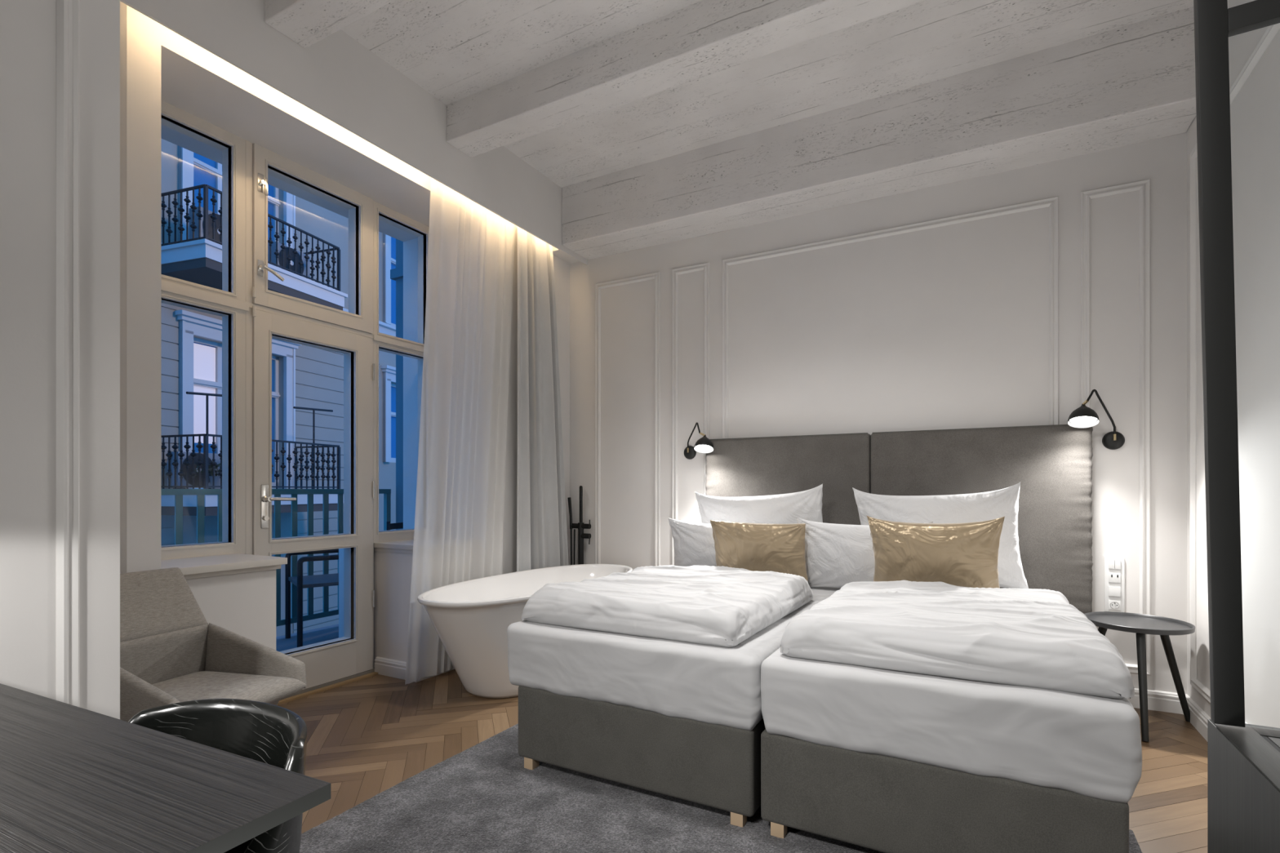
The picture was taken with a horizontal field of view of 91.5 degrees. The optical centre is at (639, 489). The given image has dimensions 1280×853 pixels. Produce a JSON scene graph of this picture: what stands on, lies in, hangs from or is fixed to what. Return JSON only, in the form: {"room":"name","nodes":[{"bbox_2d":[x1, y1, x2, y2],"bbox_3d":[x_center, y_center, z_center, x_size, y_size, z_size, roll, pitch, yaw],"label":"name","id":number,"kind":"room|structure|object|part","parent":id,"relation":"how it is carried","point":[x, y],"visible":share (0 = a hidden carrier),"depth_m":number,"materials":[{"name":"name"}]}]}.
{"room":"hotel room","nodes":[
{"label":"hotel room","id":0,"kind":"room"},
{"bbox_2d":[0,0,119,719],"bbox_3d":[-2.848,-0.531,0.300,1.319,3.462,3.782,0,0,29],"label":"wall","id":1,"kind":"structure","parent":0,"point":[60,60],"depth_m":1.53,"materials":[{"name":"paint"}]},
{"bbox_3d":[-1.866,-0.495,0.737,0.019,2.850,1.894,0,0,29],"label":"panel moulding","id":2,"kind":"part","parent":1,"relation":"part of","materials":[{"name":"paint"}]},
{"bbox_2d":[120,0,579,697],"bbox_3d":[-1.524,-0.531,3.657,0.906,3.462,3.402,0,0,29],"label":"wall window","id":3,"kind":"structure","parent":1,"relation":"in","point":[235,593],"depth_m":2.81,"materials":[{"name":"paint"}]},
{"bbox_2d":[160,99,248,559],"bbox_3d":[-2.126,-0.729,2.866,0.112,2.093,0.575,0,0,29],"label":"window","id":4,"kind":"structure","parent":3,"relation":"attached to","point":[229,303],"depth_m":3.05,"materials":[{"name":"paint"}]},
{"bbox_3d":[-1.931,0.339,2.739,0.417,0.052,0.523,0,0,29],"label":"window sill","id":5,"kind":"part","parent":3,"relation":"part of","materials":[{"name":"paint"}]},
{"bbox_2d":[252,142,373,333],"bbox_3d":[-1.792,-1.301,3.427,0.156,0.872,0.701,0,0,29],"label":"window","id":6,"kind":"structure","parent":3,"relation":"attached to","point":[359,317],"depth_m":3.41,"materials":[{"name":"paint"}]},
{"bbox_3d":[-1.873,-1.113,3.164,0.044,0.085,0.117,0,0,29],"label":"handle","id":7,"kind":"part","parent":6,"relation":"part of","materials":[{"name":"silver metal"}]},
{"bbox_2d":[252,309,374,689],"bbox_3d":[-1.781,0.084,3.432,0.172,1.976,0.699,0,0,29],"label":"door","id":8,"kind":"structure","parent":3,"relation":"attached to","point":[330,660],"depth_m":3.55,"materials":[{"name":"paint"}]},
{"bbox_3d":[-1.850,0.085,3.193,0.062,0.220,0.147,0,0,29],"label":"handle","id":9,"kind":"part","parent":8,"relation":"part of","materials":[{"name":"silver metal"}]},
{"bbox_3d":[-1.319,0.345,3.879,0.390,0.050,0.512,0,0,29],"label":"window sill","id":10,"kind":"part","parent":3,"relation":"part of","materials":[{"name":"paint"}]},
{"bbox_2d":[373,200,429,542],"bbox_3d":[-1.506,-0.727,3.995,0.112,2.097,0.550,0,0,29],"label":"window","id":11,"kind":"structure","parent":3,"relation":"attached to","point":[383,342],"depth_m":3.88,"materials":[{"name":"paint"}]},
{"bbox_2d":[516,226,568,571],"bbox_3d":[-0.687,-0.358,4.437,0.097,2.884,0.650,0,0,29],"label":"curtain","id":12,"kind":"object","parent":3,"relation":"hanging from","point":[541,516],"visible":0.79,"depth_m":4.39,"materials":[{"name":"grey fabric"}]},
{"bbox_2d":[120,0,586,264],"bbox_3d":[-1.244,-1.939,3.235,0.012,0.446,3.472,0,0,29],"label":"wall","id":13,"kind":"structure","parent":1,"relation":"attached to","point":[335,77],"depth_m":3.06,"materials":[{"name":"paint"}]},
{"bbox_2d":[275,623,338,651],"bbox_3d":[-2.488,1.225,3.736,1.280,0.250,3.350,0,0,29],"label":"floor","id":14,"kind":"structure","parent":0,"point":[328,633],"depth_m":4.62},
{"bbox_2d":[160,488,391,626],"bbox_3d":[-2.971,0.547,4.041,0.050,1.105,3.220,0,0,29],"label":"balcony railing","id":15,"kind":"object","parent":14,"relation":"on","point":[178,493],"visible":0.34,"depth_m":4.69,"materials":[{"name":"grey metal"}]},
{"bbox_3d":[-2.971,0.015,4.041,0.050,0.040,3.220,0,0,29],"label":"rail","id":16,"kind":"part","parent":15,"relation":"part of","materials":[{"name":"metal"}]},
{"bbox_3d":[-2.971,0.985,4.041,0.024,0.040,3.220,0,0,29],"label":"rail","id":17,"kind":"part","parent":15,"relation":"part of","materials":[{"name":"black metal"}]},
{"bbox_3d":[-2.205,0.565,5.434,0.040,1.070,0.040,0,0,29],"label":"post","id":18,"kind":"part","parent":15,"relation":"part of","materials":[{"name":"metal"}]},
{"bbox_2d":[284,548,338,647],"bbox_3d":[-2.256,0.670,4.551,0.518,0.860,0.556,0,0,-37],"label":"garden chair","id":19,"kind":"object","parent":14,"relation":"on","point":[301,582],"visible":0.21,"depth_m":4.37,"materials":[{"name":"black metal"}]},
{"bbox_3d":[-2.249,0.657,4.556,0.500,0.025,0.490,0,0,-37],"label":"seat","id":20,"kind":"part","parent":19,"relation":"part of","materials":[{"name":"grey"}]},
{"bbox_2d":[386,521,403,530],"bbox_3d":[-1.683,0.670,4.828,0.414,0.860,0.445,0,0,9],"label":"garden chair","id":21,"kind":"object","parent":14,"relation":"on","point":[399,525],"visible":0.06,"depth_m":4.71,"materials":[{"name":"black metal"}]},
{"bbox_2d":[390,239,403,529],"bbox_3d":[-1.548,-0.400,5.310,1.230,11.000,0.385,0,0,29],"label":"wall","id":22,"kind":"structure","parent":0,"point":[396,274],"depth_m":5.43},
{"bbox_2d":[374,656,416,682],"bbox_3d":[-1.427,1.052,3.651,0.360,0.096,0.020,0,0,29],"label":"baseboard","id":23,"kind":"structure","parent":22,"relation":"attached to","point":[383,666],"depth_m":3.66,"materials":[{"name":"paint"}]},
{"bbox_2d":[416,668,454,682],"bbox_3d":[-1.159,1.052,3.787,0.020,0.096,0.520,0,0,29],"label":"baseboard","id":24,"kind":"structure","parent":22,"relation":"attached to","point":[426,677],"depth_m":3.65,"materials":[{"name":"paint"}]},
{"bbox_2d":[264,0,1196,259],"bbox_3d":[-0.705,-2.055,0.971,4.429,0.613,7.422,0,0,29],"label":"ceiling","id":25,"kind":"structure","parent":0,"point":[655,122],"depth_m":3.15,"materials":[{"name":"paint"}]},
{"bbox_3d":[-1.317,-1.900,3.276,0.155,0.040,3.472,0,0,29],"label":"trim","id":26,"kind":"structure","parent":25,"relation":"attached to","visible":0},
{"bbox_2d":[404,177,515,684],"bbox_3d":[-1.059,-0.378,3.816,0.054,2.904,0.933,0,0,31],"label":"sheer curtain","id":27,"kind":"object","parent":26,"relation":"hanging from","point":[459,529],"visible":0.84,"depth_m":3.77,"materials":[{"name":"white fabric"}]},
{"bbox_2d":[277,669,1207,852],"bbox_3d":[-0.700,1.160,0.939,4.289,0.120,7.372,0,0,29],"label":"floor","id":28,"kind":"structure","parent":0,"point":[366,736],"depth_m":2.69,"materials":[{"name":"brown wood"}]},
{"bbox_2d":[0,683,330,852],"bbox_3d":[-1.104,0.725,0.700,1.285,0.750,0.720,0,0,26],"label":"desk","id":29,"kind":"object","parent":28,"relation":"on","point":[73,779],"visible":1,"depth_m":0.73,"materials":[{"name":"black wood"}]},
{"bbox_2d":[120,567,306,721],"bbox_3d":[-1.555,0.700,2.138,0.621,0.805,0.474,0,0,19],"label":"armchair","id":30,"kind":"object","parent":28,"relation":"on","point":[170,653],"visible":0.6,"depth_m":2.23,"materials":[{"name":"beige fabric"}]},
{"bbox_3d":[-1.568,0.632,1.920,0.485,0.245,0.044,0,0,20],"label":"arm","id":31,"kind":"part","parent":30,"relation":"part of","materials":[{"name":"beige fabric"}]},
{"bbox_3d":[-1.495,0.706,2.117,0.495,0.078,0.410,0,0,19],"label":"seat","id":32,"kind":"part","parent":30,"relation":"part of","materials":[{"name":"beige fabric"}]},
{"bbox_3d":[-1.432,0.632,2.318,0.485,0.245,0.044,0,0,17],"label":"arm","id":33,"kind":"part","parent":30,"relation":"part of","materials":[{"name":"beige fabric"}]},
{"bbox_2d":[277,671,377,705],"bbox_3d":[-1.763,1.105,3.377,0.033,0.030,0.820,0,0,29],"label":"trim","id":34,"kind":"structure","parent":28,"relation":"on","point":[333,686],"depth_m":3.43,"materials":[{"name":"brown wood"}]},
{"bbox_2d":[417,564,632,698],"bbox_3d":[-0.596,0.820,3.763,0.730,0.560,1.710,0,0,29],"label":"bathtub","id":35,"kind":"object","parent":28,"relation":"on","point":[471,619],"visible":0.46,"depth_m":3.19,"materials":[{"name":"white ceramic"}]},
{"bbox_2d":[567,485,591,564],"bbox_3d":[-0.448,0.535,4.692,0.120,1.129,0.206,0,0,-34],"label":"tap","id":36,"kind":"object","parent":28,"relation":"on","point":[580,526],"visible":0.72,"depth_m":4.69,"materials":[{"name":"black metal"}]},
{"bbox_3d":[-0.440,0.120,4.646,0.025,0.299,0.136,0,0,-5],"label":"spout","id":37,"kind":"part","parent":36,"relation":"part of","materials":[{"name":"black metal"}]},
{"bbox_2d":[299,723,1142,852],"bbox_3d":[0.000,1.091,1.523,2.319,0.017,2.330,0,0,29],"label":"rug","id":38,"kind":"object","parent":28,"relation":"on","point":[482,798],"visible":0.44,"depth_m":2.05,"materials":[{"name":"grey carpet"}]},
{"bbox_2d":[128,698,306,852],"bbox_3d":[-0.722,0.730,0.845,0.450,0.744,0.456,0,0,21],"label":"shell chair","id":39,"kind":"object","parent":38,"relation":"on","point":[269,734],"visible":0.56,"depth_m":1.04,"materials":[{"name":"black leather"}]},
{"bbox_2d":[506,586,840,827],"bbox_3d":[0.391,0.807,3.067,1.040,0.559,1.979,0,0,29],"label":"bed","id":40,"kind":"object","parent":38,"relation":"on","point":[682,720],"visible":0.52,"depth_m":2.17,"materials":[{"name":"grey fabric"}]},
{"bbox_2d":[521,564,813,648],"bbox_3d":[0.208,0.457,2.786,0.957,0.153,1.235,0,0,29],"label":"duvet","id":41,"kind":"object","parent":40,"relation":"on","point":[723,606],"visible":1,"depth_m":2.39,"materials":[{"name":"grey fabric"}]},
{"bbox_3d":[0.390,0.654,3.065,1.040,0.252,1.974,0,0,29],"label":"mattress","id":42,"kind":"part","parent":40,"relation":"part of","materials":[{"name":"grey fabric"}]},
{"bbox_2d":[668,518,786,566],"bbox_3d":[0.513,0.353,3.670,0.731,0.361,0.192,0,0,29],"label":"pillow","id":43,"kind":"object","parent":40,"relation":"on","point":[693,542],"visible":0.31,"depth_m":3.69,"materials":[{"name":"grey fabric"}]},
{"bbox_2d":[694,484,822,524],"bbox_3d":[0.733,0.249,3.787,0.830,0.569,0.197,0,0,30],"label":"pillow","id":44,"kind":"object","parent":40,"relation":"on","point":[782,508],"visible":0.4,"depth_m":3.68,"materials":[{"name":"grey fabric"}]},
{"bbox_2d":[710,520,808,582],"bbox_3d":[0.644,0.351,3.380,0.536,0.363,0.159,0,0,29],"label":"cushion","id":45,"kind":"object","parent":40,"relation":"on","point":[753,547],"visible":0.66,"depth_m":3.31,"materials":[{"name":"gold fabric"}]},
{"bbox_2d":[760,647,1142,852],"bbox_3d":[1.265,0.808,2.589,0.963,0.559,1.976,0,0,29],"label":"bed","id":46,"kind":"object","parent":38,"relation":"on","point":[885,761],"visible":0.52,"depth_m":1.72,"materials":[{"name":"grey fabric"}]},
{"bbox_2d":[795,516,933,587],"bbox_3d":[1.144,0.340,3.207,0.669,0.389,0.188,0,0,29],"label":"pillow","id":47,"kind":"object","parent":46,"relation":"on","point":[837,555],"visible":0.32,"depth_m":3.20,"materials":[{"name":"grey fabric"}]},
{"bbox_2d":[866,515,1004,588],"bbox_3d":[1.341,0.323,2.842,0.568,0.418,0.172,0,0,23],"label":"cushion","id":48,"kind":"object","parent":46,"relation":"on","point":[964,554],"visible":0.67,"depth_m":2.77,"materials":[{"name":"gold fabric"}]},
{"bbox_2d":[852,482,1028,588],"bbox_3d":[1.575,0.248,3.312,0.842,0.573,0.200,0,0,29],"label":"pillow","id":49,"kind":"object","parent":46,"relation":"on","point":[994,504],"visible":0.48,"depth_m":3.17,"materials":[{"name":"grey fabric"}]},
{"bbox_2d":[780,580,1134,698],"bbox_3d":[1.102,0.457,2.263,0.924,0.154,1.160,0,0,29],"label":"duvet","id":50,"kind":"object","parent":46,"relation":"on","point":[1028,637],"visible":1,"depth_m":1.84,"materials":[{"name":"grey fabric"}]},
{"bbox_2d":[1084,611,1195,742],"bbox_3d":[2.324,0.859,2.913,0.473,0.486,0.482,0,0,29],"label":"side table","id":51,"kind":"object","parent":28,"relation":"on","point":[1141,624],"visible":0.9,"depth_m":2.90,"materials":[{"name":"grey paint"}]},
{"bbox_3d":[2.241,0.870,3.103,0.035,0.464,0.165,0,0,-33],"label":"leg","id":52,"kind":"part","parent":51,"relation":"part of","materials":[{"name":"black metal"}]},
{"bbox_3d":[2.244,0.870,2.777,0.037,0.464,0.166,0,0,29],"label":"leg","id":53,"kind":"part","parent":51,"relation":"part of","materials":[{"name":"black"}]},
{"bbox_3d":[2.533,0.870,2.949,0.166,0.464,0.035,0,0,-1],"label":"leg","id":54,"kind":"part","parent":51,"relation":"part of","materials":[{"name":"black metal"}]},
{"bbox_2d":[1207,719,1279,852],"bbox_3d":[0.916,0.736,0.449,0.530,0.728,1.000,0,0,29],"label":"base cabinet","id":55,"kind":"object","parent":28,"relation":"on","point":[1243,763],"visible":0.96,"depth_m":0.90,"materials":[{"name":"black wood"}]},
{"bbox_2d":[1193,0,1279,727],"bbox_3d":[1.130,-0.884,0.868,0.550,2.497,0.018,-1,-1,29],"label":"post","id":56,"kind":"object","parent":55,"relation":"on","point":[1214,22],"depth_m":0.98,"materials":[{"name":"black metal"}]},
{"bbox_3d":[0.905,-0.880,0.992,0.036,2.497,0.018,-1,-1,29],"label":"post","id":57,"kind":"part","parent":56,"relation":"part of","materials":[{"name":"black metal"}]},
{"bbox_3d":[1.148,-0.739,0.858,0.514,0.036,0.018,-1,-1,29],"label":"rail","id":58,"kind":"part","parent":56,"relation":"part of","materials":[{"name":"black metal"}]},
{"bbox_2d":[569,131,1186,693],"bbox_3d":[1.018,-0.531,4.105,4.429,3.462,0.269,0,0,29],"label":"wall","id":59,"kind":"structure","parent":0,"point":[1006,299],"depth_m":3.65,"materials":[{"name":"paint"}]},
{"bbox_3d":[-0.099,-0.314,4.576,0.545,2.483,0.019,0,0,29],"label":"panel moulding","id":60,"kind":"part","parent":59,"relation":"part of","materials":[{"name":"paint"}]},
{"bbox_3d":[0.350,-0.314,4.330,0.281,2.483,0.019,0,0,29],"label":"panel moulding","id":61,"kind":"part","parent":59,"relation":"part of","materials":[{"name":"paint"}]},
{"bbox_2d":[684,422,713,459],"bbox_3d":[0.399,-0.332,4.204,0.129,0.241,0.347,0,0,-11],"label":"reading lamp","id":62,"kind":"object","parent":59,"relation":"attached to","point":[704,445],"visible":1,"depth_m":4.13,"materials":[{"name":"black metal"}]},
{"bbox_3d":[0.341,-0.258,4.324,0.094,0.094,0.037,0,0,29],"label":"wall plate","id":63,"kind":"part","parent":62,"relation":"part of","materials":[{"name":"black metal"}]},
{"bbox_3d":[0.367,-0.370,4.218,0.017,0.164,0.205,0,0,-19],"label":"arm","id":64,"kind":"part","parent":62,"relation":"part of","materials":[{"name":"black metal"}]},
{"bbox_3d":[0.421,-0.303,4.097,0.130,0.123,0.127,0,0,29],"label":"lamp shade","id":65,"kind":"part","parent":62,"relation":"part of","materials":[{"name":"black metal"}]},
{"bbox_3d":[0.421,-0.279,4.100,0.112,0.046,0.104,0,0,29],"label":"bulb","id":66,"kind":"part","parent":62,"relation":"part of","materials":[{"name":"white glass"}]},
{"bbox_3d":[1.387,-0.314,3.759,1.897,2.483,0.019,0,0,29],"label":"panel moulding","id":67,"kind":"part","parent":59,"relation":"part of","materials":[{"name":"paint"}]},
{"bbox_2d":[705,424,1093,613],"bbox_3d":[1.388,0.331,3.711,2.129,1.340,0.106,0,0,29],"label":"headboard","id":68,"kind":"object","parent":59,"relation":"attached to","point":[1052,464],"visible":0.39,"depth_m":3.44,"materials":[{"name":"grey fabric"}]},
{"bbox_3d":[0.917,0.331,3.970,1.054,1.339,0.104,0,0,29],"label":"panel","id":69,"kind":"part","parent":68,"relation":"part of","materials":[{"name":"grey fabric"}]},
{"bbox_3d":[1.849,0.331,3.458,1.077,1.339,0.105,0,0,29],"label":"panel","id":70,"kind":"part","parent":68,"relation":"part of","materials":[{"name":"grey fabric"}]},
{"bbox_2d":[1066,389,1124,449],"bbox_3d":[2.299,-0.355,3.155,0.321,0.299,0.130,0,0,-28],"label":"reading lamp","id":71,"kind":"object","parent":59,"relation":"attached to","point":[1083,416],"visible":1,"depth_m":3.14,"materials":[{"name":"black metal"}]},
{"bbox_3d":[2.213,-0.373,3.112,0.131,0.123,0.127,0,0,29],"label":"lamp shade","id":72,"kind":"part","parent":71,"relation":"part of","materials":[{"name":"black metal"}]},
{"bbox_3d":[2.215,-0.349,3.114,0.112,0.046,0.104,0,0,29],"label":"bulb","id":73,"kind":"part","parent":71,"relation":"part of","materials":[{"name":"white glass"}]},
{"bbox_3d":[2.324,-0.393,3.140,0.192,0.222,0.012,0,0,-17],"label":"arm","id":74,"kind":"part","parent":71,"relation":"part of","materials":[{"name":"black metal"}]},
{"bbox_3d":[2.420,-0.252,3.181,0.094,0.094,0.037,0,0,29],"label":"wall plate","id":75,"kind":"part","parent":71,"relation":"part of","materials":[{"name":"black metal"}]},
{"bbox_2d":[1104,556,1124,612],"bbox_3d":[2.427,0.486,3.187,0.083,0.282,0.020,0,0,29],"label":"panel","id":76,"kind":"object","parent":59,"relation":"attached to","point":[1114,566],"visible":0.98,"depth_m":3.18,"materials":[{"name":"white plastic"}]},
{"bbox_2d":[1108,559,1114,568],"bbox_3d":[2.415,0.381,3.190,0.024,0.049,0.008,0,0,29],"label":"switch","id":77,"kind":"object","parent":76,"relation":"attached to","point":[1111,562],"depth_m":3.19,"materials":[{"name":"white plastic"}]},
{"bbox_2d":[1108,573,1120,582],"bbox_3d":[2.426,0.451,3.185,0.049,0.049,0.007,0,0,29],"label":"socket","id":78,"kind":"object","parent":76,"relation":"attached to","point":[1113,577],"depth_m":3.18,"materials":[{"name":"grey plastic"}]},
{"bbox_2d":[1108,586,1120,596],"bbox_3d":[2.426,0.521,3.184,0.049,0.049,0.008,0,0,29],"label":"switch","id":79,"kind":"object","parent":76,"relation":"attached to","point":[1113,591],"depth_m":3.18,"materials":[{"name":"white plastic"}]},
{"bbox_2d":[1108,600,1120,610],"bbox_3d":[2.427,0.591,3.186,0.049,0.049,0.004,0,0,29],"label":"power socket","id":80,"kind":"object","parent":76,"relation":"attached to","point":[1113,605],"depth_m":3.18,"materials":[{"name":"grey plastic"}]},
{"bbox_2d":[1115,559,1120,568],"bbox_3d":[2.437,0.381,3.178,0.024,0.049,0.008,0,0,29],"label":"switch","id":81,"kind":"object","parent":76,"relation":"attached to","point":[1117,562],"depth_m":3.17,"materials":[{"name":"white plastic"}]},
{"bbox_3d":[2.429,-0.314,3.186,0.285,2.483,0.019,0,0,29],"label":"panel moulding","id":82,"kind":"part","parent":59,"relation":"part of","materials":[{"name":"paint"}]},
{"bbox_2d":[1127,688,1186,714],"bbox_3d":[1.065,1.052,3.936,3.684,0.096,0.020,0,0,29],"label":"baseboard","id":83,"kind":"structure","parent":59,"relation":"attached to","point":[1157,700],"depth_m":3.09,"materials":[{"name":"paint"}]},
{"bbox_2d":[1186,0,1279,728],"bbox_3d":[1.166,-0.531,0.056,0.269,3.462,7.222,0,0,29],"label":"wall","id":84,"kind":"structure","parent":0,"point":[1254,55],"depth_m":2.31,"materials":[{"name":"paint"}]},
{"bbox_2d":[1182,694,1210,741],"bbox_3d":[0.996,1.052,0.007,0.020,0.096,6.972,0,0,29],"label":"baseboard","id":85,"kind":"structure","parent":84,"relation":"attached to","point":[1198,717],"depth_m":2.84,"materials":[{"name":"paint"}]},
{"label":"outside","id":86,"kind":"structure","parent":0,"visible":0},
{"bbox_3d":[-4.536,5.650,9.911,10.500,0.100,37.000,0,0,29],"label":"street","id":87,"kind":"object","parent":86,"visible":0},
{"bbox_2d":[160,137,395,636],"bbox_3d":[-7.859,-3.150,14.673,0.700,17.500,25.000,0,0,18],"label":"apartment building","id":88,"kind":"structure","parent":87,"relation":"on","point":[303,375],"depth_m":13.94,"materials":[{"name":"paint"}]},
{"bbox_3d":[-8.680,-1.895,12.358,0.005,1.950,0.547,0,0,18],"label":"lit pane","id":89,"kind":"part","parent":88,"relation":"part of","materials":[{"name":"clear glass"}]},
{"bbox_3d":[-8.487,-5.890,12.996,0.030,3.020,2.080,0,0,18],"label":"pane","id":90,"kind":"part","parent":88,"relation":"part of","materials":[{"name":"blue glass"}]},
{"bbox_3d":[-8.487,-1.495,12.996,0.030,2.950,2.080,0,0,18],"label":"pane","id":91,"kind":"part","parent":88,"relation":"part of","materials":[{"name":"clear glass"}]},
{"bbox_2d":[160,433,343,515],"bbox_3d":[-7.682,-0.258,12.580,1.360,1.435,3.260,0,0,18],"label":"balcony","id":92,"kind":"object","parent":88,"relation":"attached to","point":[189,501],"visible":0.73,"depth_m":11.22,"materials":[{"name":"grey metal"}]},
{"bbox_2d":[167,451,220,488],"bbox_3d":[-8.254,-0.345,11.590,0.301,0.680,0.840,0,0,18],"label":"air conditioner","id":93,"kind":"object","parent":92,"relation":"on","point":[217,457],"visible":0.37,"depth_m":11.33,"materials":[{"name":"grey paint"}]},
{"bbox_2d":[182,453,213,485],"bbox_3d":[-8.143,-0.365,11.489,0.014,0.620,0.620,0,0,18],"label":"fan grille","id":94,"kind":"object","parent":93,"relation":"attached to","point":[210,455],"depth_m":11.42,"materials":[{"name":"black metal"}]},
{"bbox_2d":[186,391,222,434],"bbox_3d":[-7.654,-0.869,11.021,0.044,1.727,0.723,0,0,18],"label":"post","id":95,"kind":"object","parent":92,"relation":"on","point":[187,393],"visible":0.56,"depth_m":11.01,"materials":[{"name":"black metal"}]},
{"bbox_3d":[-7.590,-0.470,10.894,0.050,0.940,0.050,0,0,18],"label":"corner post","id":96,"kind":"part","parent":92,"relation":"part of","materials":[{"name":"black metal"}]},
{"bbox_2d":[194,463,220,488],"bbox_3d":[-7.779,-0.251,11.479,0.651,0.491,0.861,0,0,18],"label":"potted plant","id":97,"kind":"object","parent":92,"relation":"on","point":[217,480],"visible":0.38,"depth_m":11.37,"materials":[{"name":"green plant"}]},
{"bbox_3d":[-7.774,-0.125,11.482,0.280,0.240,0.280,0,0,18],"label":"pot","id":98,"kind":"part","parent":97,"relation":"part of","materials":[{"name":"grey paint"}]},
{"bbox_3d":[-7.716,-0.052,12.517,1.295,0.025,3.024,0,0,18],"label":"rail","id":99,"kind":"part","parent":92,"relation":"part of","materials":[{"name":"black metal"}]},
{"bbox_3d":[-7.712,-0.958,12.516,1.305,0.035,3.040,0,0,18],"label":"rail","id":100,"kind":"part","parent":92,"relation":"part of","materials":[{"name":"black metal"}]},
{"bbox_2d":[293,406,333,488],"bbox_3d":[-6.920,-0.878,13.222,0.044,1.747,1.002,0,0,18],"label":"post","id":101,"kind":"object","parent":92,"relation":"on","point":[294,407],"visible":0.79,"depth_m":13.21,"materials":[{"name":"black metal"}]},
{"bbox_3d":[-6.642,-0.470,13.740,0.050,0.940,0.050,0,0,18],"label":"corner post","id":102,"kind":"part","parent":92,"relation":"part of","materials":[{"name":"black metal"}]},
{"bbox_2d":[160,183,347,310],"bbox_3d":[-7.682,-4.617,12.580,1.360,1.435,3.260,0,0,18],"label":"balcony","id":103,"kind":"object","parent":88,"relation":"attached to","point":[198,260],"visible":0.73,"depth_m":11.35,"materials":[{"name":"grey metal"}]},
{"bbox_2d":[188,206,220,244],"bbox_3d":[-7.815,-4.705,11.517,0.301,0.680,0.840,0,0,18],"label":"air conditioner","id":104,"kind":"object","parent":103,"relation":"on","point":[217,224],"visible":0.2,"depth_m":11.16,"materials":[{"name":"grey paint"}]},
{"bbox_2d":[208,213,220,244],"bbox_3d":[-7.703,-4.725,11.417,0.014,0.620,0.620,0,0,18],"label":"fan grille","id":105,"kind":"object","parent":104,"relation":"attached to","point":[217,224],"depth_m":11.33,"materials":[{"name":"black metal"}]},
{"bbox_3d":[-7.590,-4.830,10.894,0.050,0.940,0.050,0,0,18],"label":"corner post","id":106,"kind":"part","parent":103,"relation":"part of","materials":[{"name":"black metal"}]},
{"bbox_3d":[-7.716,-4.412,12.517,1.295,0.025,3.024,0,0,18],"label":"rail","id":107,"kind":"part","parent":103,"relation":"part of","materials":[{"name":"black metal"}]},
{"bbox_3d":[-7.712,-5.317,12.516,1.305,0.035,3.040,0,0,18],"label":"rail","id":108,"kind":"part","parent":103,"relation":"part of","materials":[{"name":"black metal"}]},
{"bbox_2d":[267,241,310,279],"bbox_3d":[-7.375,-4.705,13.089,0.301,0.680,0.840,0,0,18],"label":"air conditioner","id":109,"kind":"object","parent":103,"relation":"on","point":[273,245],"visible":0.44,"depth_m":12.89,"materials":[{"name":"grey paint"}]},
{"bbox_2d":[279,247,303,275],"bbox_3d":[-7.264,-4.725,12.988,0.014,0.620,0.620,0,0,18],"label":"fan grille","id":110,"kind":"object","parent":109,"relation":"attached to","point":[286,253],"depth_m":12.99,"materials":[{"name":"black metal"}]},
{"bbox_3d":[-6.642,-4.830,13.740,0.050,0.940,0.050,0,0,18],"label":"corner post","id":111,"kind":"part","parent":103,"relation":"part of","materials":[{"name":"black metal"}]},
{"bbox_3d":[-6.767,-5.960,18.157,0.030,2.880,2.100,0,0,18],"label":"pane","id":112,"kind":"part","parent":88,"relation":"part of","materials":[{"name":"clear glass"}]},
{"bbox_3d":[-6.767,-1.860,18.157,0.030,2.220,2.100,0,0,18],"label":"pane","id":113,"kind":"part","parent":88,"relation":"part of","materials":[{"name":"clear glass"}]}
]}

